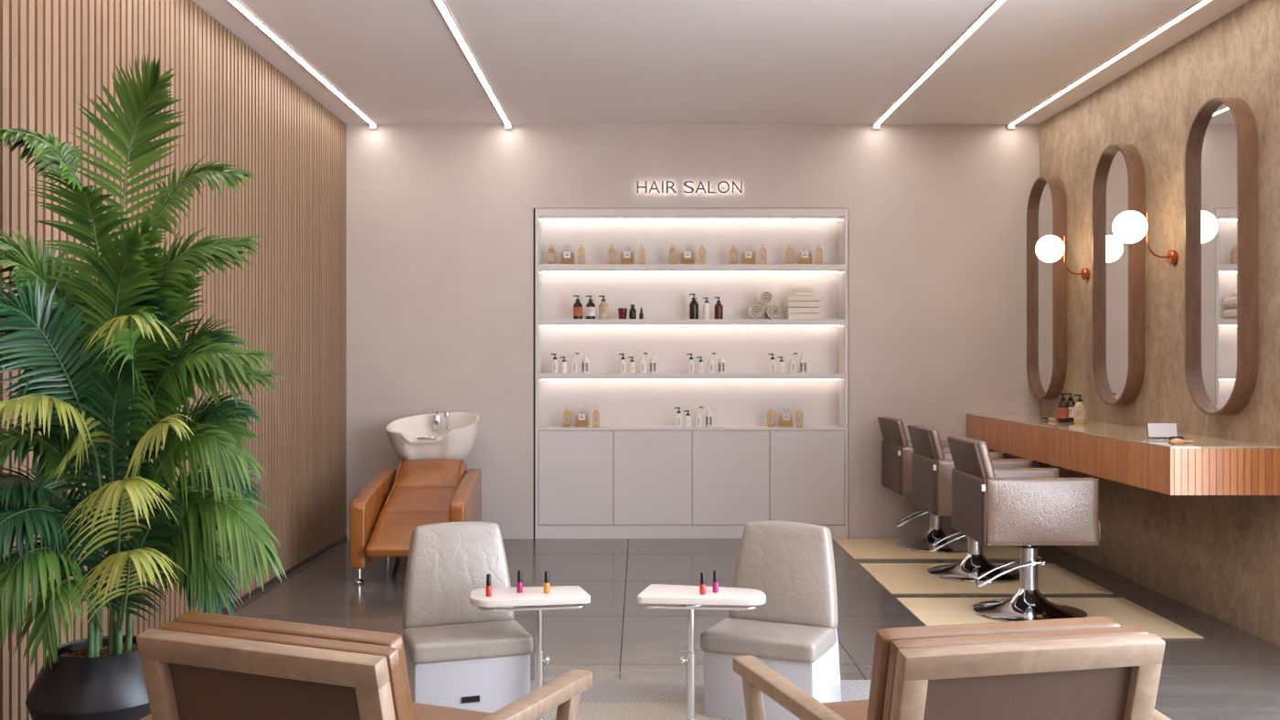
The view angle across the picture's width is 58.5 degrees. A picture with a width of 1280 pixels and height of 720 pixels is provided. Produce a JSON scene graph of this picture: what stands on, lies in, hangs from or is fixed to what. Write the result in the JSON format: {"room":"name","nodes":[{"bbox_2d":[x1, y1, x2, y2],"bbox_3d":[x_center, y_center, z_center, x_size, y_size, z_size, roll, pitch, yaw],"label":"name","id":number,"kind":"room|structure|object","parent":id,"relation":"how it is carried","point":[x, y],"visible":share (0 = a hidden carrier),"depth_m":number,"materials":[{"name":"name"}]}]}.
{"room":"salon","nodes":[
{"label":"salon","id":0,"kind":"room"},
{"bbox_2d":[0,0,346,719],"bbox_3d":[-2.272,-0.205,3.309,0.300,3.000,9.905,0,0,0],"label":"wall","id":1,"kind":"structure","parent":0,"point":[289,304],"depth_m":6.01,"materials":[{"name":"brown wood"}]},
{"bbox_2d":[222,534,347,615],"bbox_3d":[-2.134,1.279,3.312,0.031,0.032,9.900,0,0,0],"label":"baseboard","id":2,"kind":"structure","parent":1,"relation":"attached to","point":[299,565],"depth_m":6.87,"materials":[{"name":"wood"}]},
{"bbox_2d":[346,124,1039,539],"bbox_3d":[0.383,-0.205,8.487,5.610,3.000,0.450,0,0,0],"label":"wall","id":3,"kind":"structure","parent":0,"point":[441,218],"depth_m":8.26,"materials":[{"name":"paint"}]},
{"bbox_2d":[637,181,742,193],"bbox_3d":[0.356,-1.245,8.245,0.757,0.088,0.034,0,0,0],"label":"wall sign","id":4,"kind":"object","parent":3,"relation":"attached to","point":[654,182],"visible":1,"depth_m":8.23,"materials":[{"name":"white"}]},
{"bbox_2d":[192,0,1249,124],"bbox_3d":[0.383,-1.780,3.462,5.610,0.150,10.600,0,0,0],"label":"ceiling","id":5,"kind":"structure","parent":0,"point":[399,61],"depth_m":6.39,"materials":[{"name":"paint"}]},
{"bbox_2d":[226,0,376,128],"bbox_3d":[-1.923,-1.687,3.407,0.048,0.035,9.690,0,0,0],"label":"recessed light","id":6,"kind":"object","parent":5,"relation":"in","point":[236,4],"visible":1,"depth_m":6.40,"materials":[{"name":"white"}]},
{"bbox_2d":[433,0,511,128],"bbox_3d":[-0.952,-1.687,3.407,0.048,0.035,9.690,0,0,0],"label":"recessed light","id":7,"kind":"object","parent":5,"relation":"in","point":[441,5],"visible":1,"depth_m":6.40,"materials":[{"name":"white plastic"}]},
{"bbox_2d":[873,0,1006,128],"bbox_3d":[1.705,-1.687,3.407,0.048,0.035,9.690,0,0,0],"label":"recessed light","id":8,"kind":"object","parent":5,"relation":"in","point":[996,5],"visible":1,"depth_m":6.42,"materials":[{"name":"white plastic"}]},
{"bbox_2d":[1007,0,1213,128],"bbox_3d":[2.677,-1.687,3.407,0.048,0.035,9.690,0,0,0],"label":"recessed light","id":9,"kind":"object","parent":5,"relation":"in","point":[1199,5],"visible":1,"depth_m":6.40,"materials":[{"name":"white plastic"}]},
{"bbox_2d":[224,537,1279,719],"bbox_3d":[0.383,1.345,3.462,5.610,0.100,10.600,0,0,0],"label":"floor","id":10,"kind":"structure","parent":0,"point":[1232,673],"depth_m":5.81,"materials":[{"name":"tile"}]},
{"bbox_2d":[0,53,287,719],"bbox_3d":[-1.543,0.191,3.292,1.018,2.209,0.746,0,0,18],"label":"potted palm","id":11,"kind":"object","parent":10,"relation":"on","point":[113,343],"visible":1,"depth_m":3.36,"materials":[{"name":"green plant"}]},
{"bbox_2d":[25,635,150,719],"bbox_3d":[-1.646,1.086,3.500,0.416,0.418,0.416,0,0,0],"label":"planter","id":12,"kind":"object","parent":11,"relation":"attached to","point":[105,680],"depth_m":3.35,"materials":[{"name":"black ceramic"}]},
{"bbox_2d":[350,411,481,583],"bbox_3d":[-1.383,0.833,7.353,0.672,0.936,1.621,0,0,-3],"label":"chair","id":13,"kind":"object","parent":10,"relation":"on","point":[432,484],"visible":0.8,"depth_m":7.23,"materials":[{"name":"leather"}]},
{"bbox_2d":[385,411,479,460],"bbox_3d":[-1.432,0.529,7.915,0.629,0.328,0.492,0,0,0],"label":"basin","id":14,"kind":"object","parent":13,"relation":"in","point":[446,436],"depth_m":7.78,"materials":[{"name":"white ceramic"}]},
{"bbox_2d":[534,208,848,539],"bbox_3d":[0.374,0.099,8.412,2.262,2.392,0.300,0,0,0],"label":"display cabinet","id":15,"kind":"object","parent":10,"relation":"on","point":[636,474],"visible":0.95,"depth_m":8.45,"materials":[{"name":"paint"}]},
{"bbox_2d":[547,244,555,264],"bbox_3d":[-0.646,-0.774,8.371,0.052,0.155,0.038,0,0,0],"label":"perfume bottle","id":16,"kind":"object","parent":15,"relation":"on","point":[551,254],"visible":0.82,"depth_m":8.35,"materials":[{"name":"beige glass"}]},
{"bbox_2d":[550,353,558,373],"bbox_3d":[-0.624,0.025,8.371,0.049,0.145,0.051,0,0,42],"label":"pump bottle","id":17,"kind":"object","parent":15,"relation":"on","point":[554,365],"visible":1,"depth_m":8.35,"materials":[{"name":"white plastic"}]},
{"bbox_2d":[559,245,575,264],"bbox_3d":[-0.532,-0.764,8.370,0.106,0.140,0.051,0,0,0],"label":"flask","id":18,"kind":"object","parent":15,"relation":"on","point":[567,257],"visible":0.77,"depth_m":8.35,"materials":[{"name":"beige glass"}]},
{"bbox_2d":[569,352,578,373],"bbox_3d":[-0.479,0.022,8.370,0.055,0.151,0.056,0,0,45],"label":"pump bottle","id":19,"kind":"object","parent":15,"relation":"on","point":[574,365],"visible":1,"depth_m":8.35,"materials":[{"name":"white plastic"}]},
{"bbox_2d":[573,295,582,319],"bbox_3d":[-0.456,-0.386,8.371,0.070,0.179,0.070,0,0,0],"label":"soap bottle","id":20,"kind":"object","parent":15,"relation":"on","point":[577,306],"visible":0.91,"depth_m":8.35,"materials":[{"name":"brown glass"}]},
{"bbox_2d":[577,244,585,264],"bbox_3d":[-0.429,-0.774,8.371,0.052,0.155,0.038,0,0,0],"label":"perfume bottle","id":21,"kind":"object","parent":15,"relation":"on","point":[581,252],"visible":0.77,"depth_m":8.35,"materials":[{"name":"beige glass"}]},
{"bbox_2d":[581,352,588,373],"bbox_3d":[-0.402,0.019,8.372,0.060,0.157,0.061,0,0,0],"label":"bottle","id":22,"kind":"object","parent":15,"relation":"on","point":[584,362],"visible":1,"depth_m":8.35,"materials":[{"name":"white plastic"}]},
{"bbox_2d":[586,295,595,319],"bbox_3d":[-0.362,-0.385,8.371,0.070,0.176,0.070,0,0,0],"label":"soap bottle","id":23,"kind":"object","parent":15,"relation":"on","point":[590,306],"visible":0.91,"depth_m":8.35,"materials":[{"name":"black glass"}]},
{"bbox_2d":[598,295,607,319],"bbox_3d":[-0.268,-0.385,8.371,0.070,0.176,0.070,0,0,0],"label":"soap bottle","id":24,"kind":"object","parent":15,"relation":"on","point":[602,306],"visible":0.94,"depth_m":8.35,"materials":[{"name":"beige plastic"}]},
{"bbox_2d":[608,244,615,264],"bbox_3d":[-0.208,-0.774,8.371,0.052,0.155,0.038,0,0,0],"label":"perfume bottle","id":25,"kind":"object","parent":15,"relation":"on","point":[611,252],"visible":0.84,"depth_m":8.35,"materials":[{"name":"beige glass"}]},
{"bbox_2d":[619,245,634,264],"bbox_3d":[-0.094,-0.764,8.370,0.106,0.140,0.051,0,0,0],"label":"flask","id":26,"kind":"object","parent":15,"relation":"on","point":[626,257],"visible":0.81,"depth_m":8.35,"materials":[{"name":"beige glass"}]},
{"bbox_2d":[638,244,645,264],"bbox_3d":[0.013,-0.774,8.371,0.052,0.155,0.038,0,0,0],"label":"perfume bottle","id":27,"kind":"object","parent":15,"relation":"on","point":[641,252],"visible":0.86,"depth_m":8.35,"materials":[{"name":"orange glass"}]},
{"bbox_2d":[638,352,647,373],"bbox_3d":[0.019,0.022,8.370,0.055,0.151,0.056,0,0,45],"label":"pump bottle","id":28,"kind":"object","parent":15,"relation":"on","point":[642,363],"visible":1,"depth_m":8.35,"materials":[{"name":"white plastic"}]},
{"bbox_2d":[649,352,656,373],"bbox_3d":[0.094,0.019,8.372,0.060,0.157,0.061,0,0,0],"label":"bottle","id":29,"kind":"object","parent":15,"relation":"on","point":[652,362],"visible":1,"depth_m":8.35,"materials":[{"name":"white plastic"}]},
{"bbox_2d":[668,244,675,264],"bbox_3d":[0.234,-0.774,8.371,0.052,0.155,0.038,0,0,0],"label":"perfume bottle","id":30,"kind":"object","parent":15,"relation":"on","point":[671,252],"visible":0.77,"depth_m":8.35,"materials":[{"name":"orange glass"}]},
{"bbox_2d":[680,245,694,264],"bbox_3d":[0.348,-0.764,8.370,0.106,0.140,0.051,0,0,0],"label":"flask","id":31,"kind":"object","parent":15,"relation":"on","point":[687,257],"visible":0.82,"depth_m":8.35,"materials":[{"name":"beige glass"}]},
{"bbox_2d":[686,353,694,373],"bbox_3d":[0.374,0.025,8.371,0.049,0.145,0.051,0,0,42],"label":"pump bottle","id":32,"kind":"object","parent":15,"relation":"on","point":[690,365],"visible":1,"depth_m":8.36,"materials":[{"name":"white plastic"}]},
{"bbox_2d":[538,426,844,430],"bbox_3d":[0.374,0.501,8.399,2.218,0.018,0.270,0,0,0],"label":"countertop","id":33,"kind":"structure","parent":15,"relation":"on","point":[543,428],"depth_m":8.26,"materials":[{"name":"paint"}]},
{"bbox_2d":[563,405,570,426],"bbox_3d":[-0.536,0.412,8.371,0.052,0.155,0.038,0,0,0],"label":"perfume bottle","id":34,"kind":"object","parent":33,"relation":"on","point":[566,414],"visible":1,"depth_m":8.35,"materials":[{"name":"orange glass"}]},
{"bbox_2d":[574,407,589,427],"bbox_3d":[-0.425,0.421,8.370,0.106,0.140,0.051,0,0,0],"label":"flask","id":35,"kind":"object","parent":33,"relation":"on","point":[581,420],"visible":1,"depth_m":8.35,"materials":[{"name":"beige glass"}]},
{"bbox_2d":[592,405,599,426],"bbox_3d":[-0.322,0.412,8.371,0.052,0.155,0.038,0,0,0],"label":"perfume bottle","id":36,"kind":"object","parent":33,"relation":"on","point":[595,414],"visible":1,"depth_m":8.35,"materials":[{"name":"orange glass"}]},
{"bbox_2d":[693,406,703,427],"bbox_3d":[0.428,0.416,8.370,0.055,0.151,0.056,0,0,45],"label":"pump bottle","id":37,"kind":"object","parent":33,"relation":"on","point":[698,417],"visible":1,"depth_m":8.35,"materials":[{"name":"white plastic"}]},
{"bbox_2d":[704,406,712,427],"bbox_3d":[0.502,0.413,8.372,0.060,0.157,0.061,0,0,0],"label":"bottle","id":38,"kind":"object","parent":33,"relation":"on","point":[708,415],"visible":1,"depth_m":8.35,"materials":[{"name":"white plastic"}]},
{"bbox_2d":[767,405,774,426],"bbox_3d":[0.958,0.412,8.371,0.052,0.155,0.038,0,0,0],"label":"perfume bottle","id":39,"kind":"object","parent":33,"relation":"on","point":[770,414],"visible":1,"depth_m":8.35,"materials":[{"name":"orange glass"}]},
{"bbox_2d":[778,407,793,427],"bbox_3d":[1.068,0.421,8.370,0.106,0.140,0.051,0,0,0],"label":"flask","id":40,"kind":"object","parent":33,"relation":"on","point":[785,420],"visible":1,"depth_m":8.35,"materials":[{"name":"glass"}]},
{"bbox_2d":[795,405,802,426],"bbox_3d":[1.165,0.412,8.371,0.052,0.155,0.038,0,0,0],"label":"perfume bottle","id":41,"kind":"object","parent":33,"relation":"on","point":[798,414],"visible":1,"depth_m":8.35,"materials":[{"name":"orange glass"}]},
{"bbox_2d":[538,373,844,379],"bbox_3d":[0.374,0.118,8.400,2.218,0.041,0.268,0,0,0],"label":"shelf","id":42,"kind":"object","parent":15,"relation":"attached to","point":[541,376],"depth_m":8.27,"materials":[{"name":"paint"}]},
{"bbox_2d":[538,319,844,325],"bbox_3d":[0.374,-0.277,8.400,2.218,0.038,0.268,0,0,0],"label":"shelf","id":43,"kind":"object","parent":15,"relation":"attached to","point":[541,322],"depth_m":8.27,"materials":[{"name":"paint"}]},
{"bbox_2d":[538,264,844,272],"bbox_3d":[0.374,-0.674,8.400,2.218,0.039,0.268,0,0,0],"label":"shelf","id":44,"kind":"object","parent":15,"relation":"attached to","point":[542,268],"depth_m":8.27,"materials":[{"name":"paint"}]},
{"bbox_2d":[689,293,698,319],"bbox_3d":[0.395,-0.391,8.372,0.069,0.190,0.068,0,0,0],"label":"soap bottle","id":45,"kind":"object","parent":15,"relation":"on","point":[693,305],"visible":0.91,"depth_m":8.35,"materials":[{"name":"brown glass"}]},
{"bbox_2d":[698,244,705,264],"bbox_3d":[0.452,-0.774,8.371,0.052,0.155,0.038,0,0,0],"label":"perfume bottle","id":46,"kind":"object","parent":15,"relation":"on","point":[701,251],"visible":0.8,"depth_m":8.35,"materials":[{"name":"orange glass"}]},
{"bbox_2d":[703,297,710,319],"bbox_3d":[0.488,-0.378,8.372,0.057,0.162,0.056,0,0,0],"label":"soap bottle","id":47,"kind":"object","parent":15,"relation":"on","point":[706,307],"visible":0.91,"depth_m":8.35,"materials":[{"name":"white plastic"}]},
{"bbox_2d":[706,352,715,373],"bbox_3d":[0.522,0.022,8.370,0.055,0.151,0.056,0,0,45],"label":"pump bottle","id":48,"kind":"object","parent":15,"relation":"on","point":[710,363],"visible":1,"depth_m":8.35,"materials":[{"name":"white plastic"}]},
{"bbox_2d":[714,297,723,319],"bbox_3d":[0.575,-0.379,8.372,0.063,0.165,0.062,0,0,0],"label":"soap bottle","id":49,"kind":"object","parent":15,"relation":"on","point":[718,309],"visible":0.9,"depth_m":8.35,"materials":[{"name":"orange glass"}]},
{"bbox_2d":[717,352,725,373],"bbox_3d":[0.596,0.019,8.372,0.060,0.157,0.061,0,0,0],"label":"bottle","id":50,"kind":"object","parent":15,"relation":"on","point":[720,362],"visible":1,"depth_m":8.35,"materials":[{"name":"white plastic"}]},
{"bbox_2d":[729,244,736,264],"bbox_3d":[0.681,-0.774,8.371,0.052,0.155,0.038,0,0,0],"label":"perfume bottle","id":51,"kind":"object","parent":15,"relation":"on","point":[732,252],"visible":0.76,"depth_m":8.35,"materials":[{"name":"orange glass"}]},
{"bbox_2d":[740,245,756,264],"bbox_3d":[0.794,-0.764,8.370,0.106,0.140,0.051,0,0,0],"label":"flask","id":52,"kind":"object","parent":15,"relation":"on","point":[748,257],"visible":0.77,"depth_m":8.35,"materials":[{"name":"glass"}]},
{"bbox_2d":[747,304,763,319],"bbox_3d":[0.849,-0.352,8.392,0.097,0.103,0.200,0,0,0],"label":"rolled towel","id":53,"kind":"object","parent":15,"relation":"on","point":[752,314],"visible":1,"depth_m":8.30,"materials":[{"name":"beige fabric"}]},
{"bbox_2d":[758,244,766,264],"bbox_3d":[0.897,-0.774,8.371,0.052,0.155,0.038,0,0,0],"label":"perfume bottle","id":54,"kind":"object","parent":15,"relation":"on","point":[762,252],"visible":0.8,"depth_m":8.35,"materials":[{"name":"orange glass"}]},
{"bbox_2d":[768,353,776,373],"bbox_3d":[0.971,0.025,8.371,0.049,0.145,0.051,0,0,42],"label":"pump bottle","id":55,"kind":"object","parent":15,"relation":"on","point":[772,365],"visible":1,"depth_m":8.35,"materials":[{"name":"white plastic"}]},
{"bbox_2d":[764,304,780,319],"bbox_3d":[0.973,-0.352,8.392,0.097,0.103,0.200,0,0,0],"label":"rolled towel","id":56,"kind":"object","parent":15,"relation":"on","point":[769,313],"visible":1,"depth_m":8.30,"materials":[{"name":"beige fabric"}]},
{"bbox_2d":[757,290,772,306],"bbox_3d":[0.916,-0.450,8.392,0.097,0.103,0.200,0,0,0],"label":"rolled towel","id":57,"kind":"object","parent":56,"relation":"on","point":[762,300],"visible":0.99,"depth_m":8.29,"materials":[{"name":"beige fabric"}]},
{"bbox_2d":[785,244,792,264],"bbox_3d":[1.092,-0.774,8.371,0.052,0.155,0.038,0,0,0],"label":"perfume bottle","id":58,"kind":"object","parent":15,"relation":"on","point":[788,252],"visible":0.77,"depth_m":8.35,"materials":[{"name":"orange glass"}]},
{"bbox_2d":[788,352,797,373],"bbox_3d":[1.118,0.022,8.370,0.055,0.151,0.056,0,0,45],"label":"pump bottle","id":59,"kind":"object","parent":15,"relation":"on","point":[792,363],"visible":1,"depth_m":8.35,"materials":[{"name":"white plastic"}]},
{"bbox_2d":[799,352,806,373],"bbox_3d":[1.192,0.019,8.372,0.060,0.157,0.061,0,0,0],"label":"bottle","id":60,"kind":"object","parent":15,"relation":"on","point":[802,362],"visible":1,"depth_m":8.35,"materials":[{"name":"white plastic"}]},
{"bbox_2d":[797,245,811,264],"bbox_3d":[1.206,-0.764,8.370,0.106,0.140,0.051,0,0,0],"label":"flask","id":61,"kind":"object","parent":15,"relation":"on","point":[804,257],"visible":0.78,"depth_m":8.35,"materials":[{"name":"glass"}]},
{"bbox_2d":[785,308,824,319],"bbox_3d":[1.208,-0.340,8.392,0.262,0.083,0.190,0,0,0],"label":"folded towel","id":62,"kind":"object","parent":15,"relation":"on","point":[790,313],"visible":0.91,"depth_m":8.30,"materials":[{"name":"beige fabric"}]},
{"bbox_2d":[784,296,824,308],"bbox_3d":[1.207,-0.426,8.392,0.267,0.081,0.190,0,0,0],"label":"folded towel","id":63,"kind":"object","parent":62,"relation":"on","point":[790,302],"visible":0.97,"depth_m":8.30,"materials":[{"name":"beige fabric"}]},
{"bbox_2d":[791,288,814,296],"bbox_3d":[1.198,-0.498,8.392,0.144,0.054,0.130,0,0,0],"label":"folded towel","id":64,"kind":"object","parent":63,"relation":"on","point":[795,292],"visible":0.96,"depth_m":8.33,"materials":[{"name":"beige fabric"}]},
{"bbox_2d":[814,244,821,264],"bbox_3d":[1.306,-0.774,8.371,0.052,0.155,0.038,0,0,0],"label":"perfume bottle","id":65,"kind":"object","parent":15,"relation":"on","point":[818,251],"visible":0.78,"depth_m":8.35,"materials":[{"name":"orange glass"}]},
{"bbox_2d":[530,680,870,719],"bbox_3d":[0.135,1.290,3.248,2.970,0.008,2.696,0,0,0],"label":"area rug","id":66,"kind":"object","parent":10,"relation":"on","point":[605,699],"visible":0.14,"depth_m":4.34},
{"bbox_2d":[136,611,592,719],"bbox_3d":[-0.660,0.921,2.622,0.869,0.720,0.763,0,0,23],"label":"lounge armchair","id":67,"kind":"object","parent":66,"relation":"on","point":[196,666],"visible":1,"depth_m":2.36,"materials":[{"name":"brown wood"}]},
{"bbox_2d":[172,611,414,719],"bbox_3d":[-0.743,0.745,2.469,0.577,0.369,0.134,0,0,23],"label":"cushion","id":68,"kind":"object","parent":67,"relation":"on","point":[311,631],"depth_m":2.39,"materials":[{"name":"beige leather"}]},
{"bbox_2d":[412,703,491,719],"bbox_3d":[-0.623,0.935,2.712,0.542,0.120,0.530,0,0,23],"label":"seat cushion","id":69,"kind":"object","parent":67,"relation":"on","point":[421,711],"depth_m":2.85,"materials":[{"name":"beige leather"}]},
{"bbox_2d":[402,522,533,714],"bbox_3d":[-0.645,0.950,4.189,0.428,0.672,0.412,0,0,-19],"label":"chair","id":70,"kind":"object","parent":66,"relation":"on","point":[458,655],"visible":0.96,"depth_m":4.19,"materials":[{"name":"beige leather"}]},
{"bbox_2d":[469,586,590,719],"bbox_3d":[-0.392,1.055,4.053,0.419,0.460,0.214,0,0,-8],"label":"side table","id":71,"kind":"object","parent":66,"relation":"on","point":[535,598],"visible":0.97,"depth_m":3.99,"materials":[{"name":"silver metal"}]},
{"bbox_2d":[485,574,491,597],"bbox_3d":[-0.528,0.786,3.989,0.021,0.077,0.021,0,0,0],"label":"nail polish","id":72,"kind":"object","parent":71,"relation":"on","point":[488,589],"visible":1,"depth_m":3.98,"materials":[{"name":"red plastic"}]},
{"bbox_2d":[516,570,522,593],"bbox_3d":[-0.426,0.786,4.052,0.021,0.077,0.021,0,0,0],"label":"nail polish","id":73,"kind":"object","parent":71,"relation":"on","point":[519,585],"visible":1,"depth_m":4.04,"materials":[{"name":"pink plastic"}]},
{"bbox_2d":[544,571,549,593],"bbox_3d":[-0.330,0.786,4.044,0.021,0.077,0.021,0,0,0],"label":"nail polish","id":74,"kind":"object","parent":71,"relation":"on","point":[546,577],"visible":1,"depth_m":4.04,"materials":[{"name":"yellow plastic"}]},
{"bbox_2d":[637,584,766,719],"bbox_3d":[0.226,1.055,4.051,0.440,0.460,0.233,0,0,14],"label":"side table","id":75,"kind":"object","parent":66,"relation":"on","point":[688,598],"visible":0.99,"depth_m":4.01,"materials":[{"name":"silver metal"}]},
{"bbox_2d":[699,572,705,595],"bbox_3d":[0.220,0.786,4.021,0.021,0.077,0.021,0,0,0],"label":"nail polish","id":76,"kind":"object","parent":75,"relation":"on","point":[702,587],"visible":1,"depth_m":4.01,"materials":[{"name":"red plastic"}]},
{"bbox_2d":[712,570,718,593],"bbox_3d":[0.268,0.786,4.057,0.021,0.077,0.021,0,0,0],"label":"nail polish","id":77,"kind":"object","parent":75,"relation":"on","point":[715,585],"visible":1,"depth_m":4.05,"materials":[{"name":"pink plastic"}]},
{"bbox_2d":[700,521,841,719],"bbox_3d":[0.492,0.950,4.210,0.428,0.672,0.412,0,0,25],"label":"chair","id":78,"kind":"object","parent":66,"relation":"on","point":[794,634],"visible":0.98,"depth_m":4.21,"materials":[{"name":"beige leather"}]},
{"bbox_2d":[732,616,1172,719],"bbox_3d":[0.754,0.927,2.683,0.896,0.708,0.743,0,0,-13],"label":"lounge armchair","id":79,"kind":"object","parent":66,"relation":"on","point":[1088,668],"visible":1,"depth_m":2.42,"materials":[{"name":"brown wood"}]},
{"bbox_2d":[821,700,868,719],"bbox_3d":[0.733,0.935,2.777,0.530,0.120,0.510,0,0,-13],"label":"seat cushion","id":80,"kind":"object","parent":79,"relation":"on","point":[858,709],"depth_m":2.89,"materials":[{"name":"beige leather"}]},
{"bbox_2d":[866,616,1119,719],"bbox_3d":[0.773,0.757,2.520,0.565,0.369,0.134,0,0,-13],"label":"cushion","id":81,"kind":"object","parent":79,"relation":"on","point":[880,703],"depth_m":2.44,"materials":[{"name":"beige leather"}]},
{"bbox_2d":[832,539,1043,559],"bbox_3d":[2.005,1.292,7.827,1.230,0.006,0.815,0,0,0],"label":"floor mat","id":82,"kind":"object","parent":10,"relation":"on","point":[857,549],"visible":0.64,"depth_m":7.65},
{"bbox_2d":[877,416,967,553],"bbox_3d":[2.009,0.843,7.900,0.632,0.890,0.627,0,0,0],"label":"chair","id":83,"kind":"object","parent":82,"relation":"on","point":[896,450],"visible":0.56,"depth_m":7.79,"materials":[{"name":"brown leather"}]},
{"bbox_2d":[859,563,1113,594],"bbox_3d":[2.005,1.292,6.783,1.230,0.006,0.920,0,0,0],"label":"floor mat","id":84,"kind":"object","parent":10,"relation":"on","point":[896,578],"visible":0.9,"depth_m":6.64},
{"bbox_2d":[906,424,1032,583],"bbox_3d":[1.979,0.843,6.870,0.632,0.890,0.627,0,0,0],"label":"chair","id":85,"kind":"object","parent":84,"relation":"on","point":[932,467],"visible":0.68,"depth_m":6.73,"materials":[{"name":"brown leather"}]},
{"bbox_2d":[896,597,1203,639],"bbox_3d":[2.005,1.292,5.753,1.230,0.006,0.888,0,0,0],"label":"floor mat","id":86,"kind":"object","parent":10,"relation":"on","point":[931,612],"visible":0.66,"depth_m":5.83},
{"bbox_2d":[947,435,1100,621],"bbox_3d":[1.944,0.843,5.820,0.632,0.890,0.627,0,0,0],"label":"chair","id":87,"kind":"object","parent":86,"relation":"on","point":[1028,508],"visible":1,"depth_m":5.53,"materials":[{"name":"brown leather"}]},
{"bbox_2d":[1039,0,1279,647],"bbox_3d":[3.013,-0.205,3.312,0.250,3.000,9.900,0,0,0],"label":"wall","id":88,"kind":"structure","parent":0,"point":[1218,557],"depth_m":6.14,"materials":[{"name":"concrete"}]},
{"bbox_2d":[1026,176,1066,398],"bbox_3d":[2.841,-0.504,7.990,0.093,1.550,0.530,0,0,0],"label":"wall mirror","id":89,"kind":"object","parent":88,"relation":"attached to","point":[1047,205],"visible":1,"depth_m":7.99,"materials":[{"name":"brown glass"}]},
{"bbox_2d":[1033,180,1052,395],"bbox_3d":[2.836,-0.504,7.990,0.004,1.525,0.505,0,0,0],"label":"mirror glass","id":90,"kind":"object","parent":89,"relation":"attached to","point":[1042,200],"depth_m":8.04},
{"bbox_2d":[1035,234,1089,279],"bbox_3d":[2.723,-0.662,7.375,0.331,0.288,0.176,0,0,0],"label":"wall lamp","id":91,"kind":"object","parent":88,"relation":"attached to","point":[1050,248],"visible":1,"depth_m":7.32,"materials":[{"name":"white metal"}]},
{"bbox_2d":[1092,144,1145,405],"bbox_3d":[2.841,-0.504,6.795,0.093,1.550,0.530,0,0,0],"label":"wall mirror","id":92,"kind":"object","parent":88,"relation":"attached to","point":[1119,181],"visible":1,"depth_m":6.77,"materials":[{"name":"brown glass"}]},
{"bbox_2d":[1099,148,1128,402],"bbox_3d":[2.836,-0.504,6.795,0.004,1.525,0.505,0,0,0],"label":"mirror glass","id":93,"kind":"object","parent":92,"relation":"attached to","point":[1114,178],"depth_m":6.85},
{"bbox_2d":[966,413,1279,495],"bbox_3d":[2.623,0.493,6.671,0.527,0.217,3.177,0,0,0],"label":"countertop","id":94,"kind":"structure","parent":88,"relation":"attached to","point":[1208,465],"depth_m":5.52,"materials":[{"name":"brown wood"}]},
{"bbox_2d":[1056,393,1068,422],"bbox_3d":[2.619,0.295,7.077,0.070,0.179,0.070,0,0,29],"label":"soap bottle","id":95,"kind":"object","parent":94,"relation":"on","point":[1062,408],"visible":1,"depth_m":7.05,"materials":[{"name":"brown glass"}]},
{"bbox_2d":[1065,393,1075,421],"bbox_3d":[2.705,0.296,7.182,0.070,0.176,0.070,0,0,29],"label":"soap bottle","id":96,"kind":"object","parent":94,"relation":"on","point":[1071,402],"visible":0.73,"depth_m":7.15,"materials":[{"name":"black glass"}]},
{"bbox_2d":[1073,394,1086,424],"bbox_3d":[2.656,0.296,6.904,0.070,0.176,0.070,0,0,29],"label":"soap bottle","id":97,"kind":"object","parent":94,"relation":"on","point":[1079,410],"visible":1,"depth_m":6.88,"materials":[{"name":"beige plastic"}]},
{"bbox_2d":[1146,423,1177,438],"bbox_3d":[2.561,0.346,5.615,0.148,0.076,0.044,0,0,0],"label":"card stand","id":98,"kind":"object","parent":94,"relation":"on","point":[1158,431],"visible":0.84,"depth_m":5.60,"materials":[{"name":"white paper"}]},
{"bbox_2d":[1112,211,1178,264],"bbox_3d":[2.723,-0.662,6.170,0.331,0.288,0.176,0,0,0],"label":"wall lamp","id":99,"kind":"object","parent":88,"relation":"attached to","point":[1128,227],"visible":1,"depth_m":6.12,"materials":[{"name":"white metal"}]},
{"bbox_2d":[1184,97,1258,415],"bbox_3d":[2.841,-0.504,5.600,0.093,1.550,0.530,0,0,0],"label":"wall mirror","id":100,"kind":"object","parent":88,"relation":"attached to","point":[1221,164],"visible":1,"depth_m":5.58,"materials":[{"name":"brown wood"}]},
{"bbox_2d":[1193,101,1237,412],"bbox_3d":[2.836,-0.504,5.600,0.004,1.525,0.505,0,0,0],"label":"mirror glass","id":101,"kind":"object","parent":100,"relation":"attached to","point":[1214,132],"depth_m":5.63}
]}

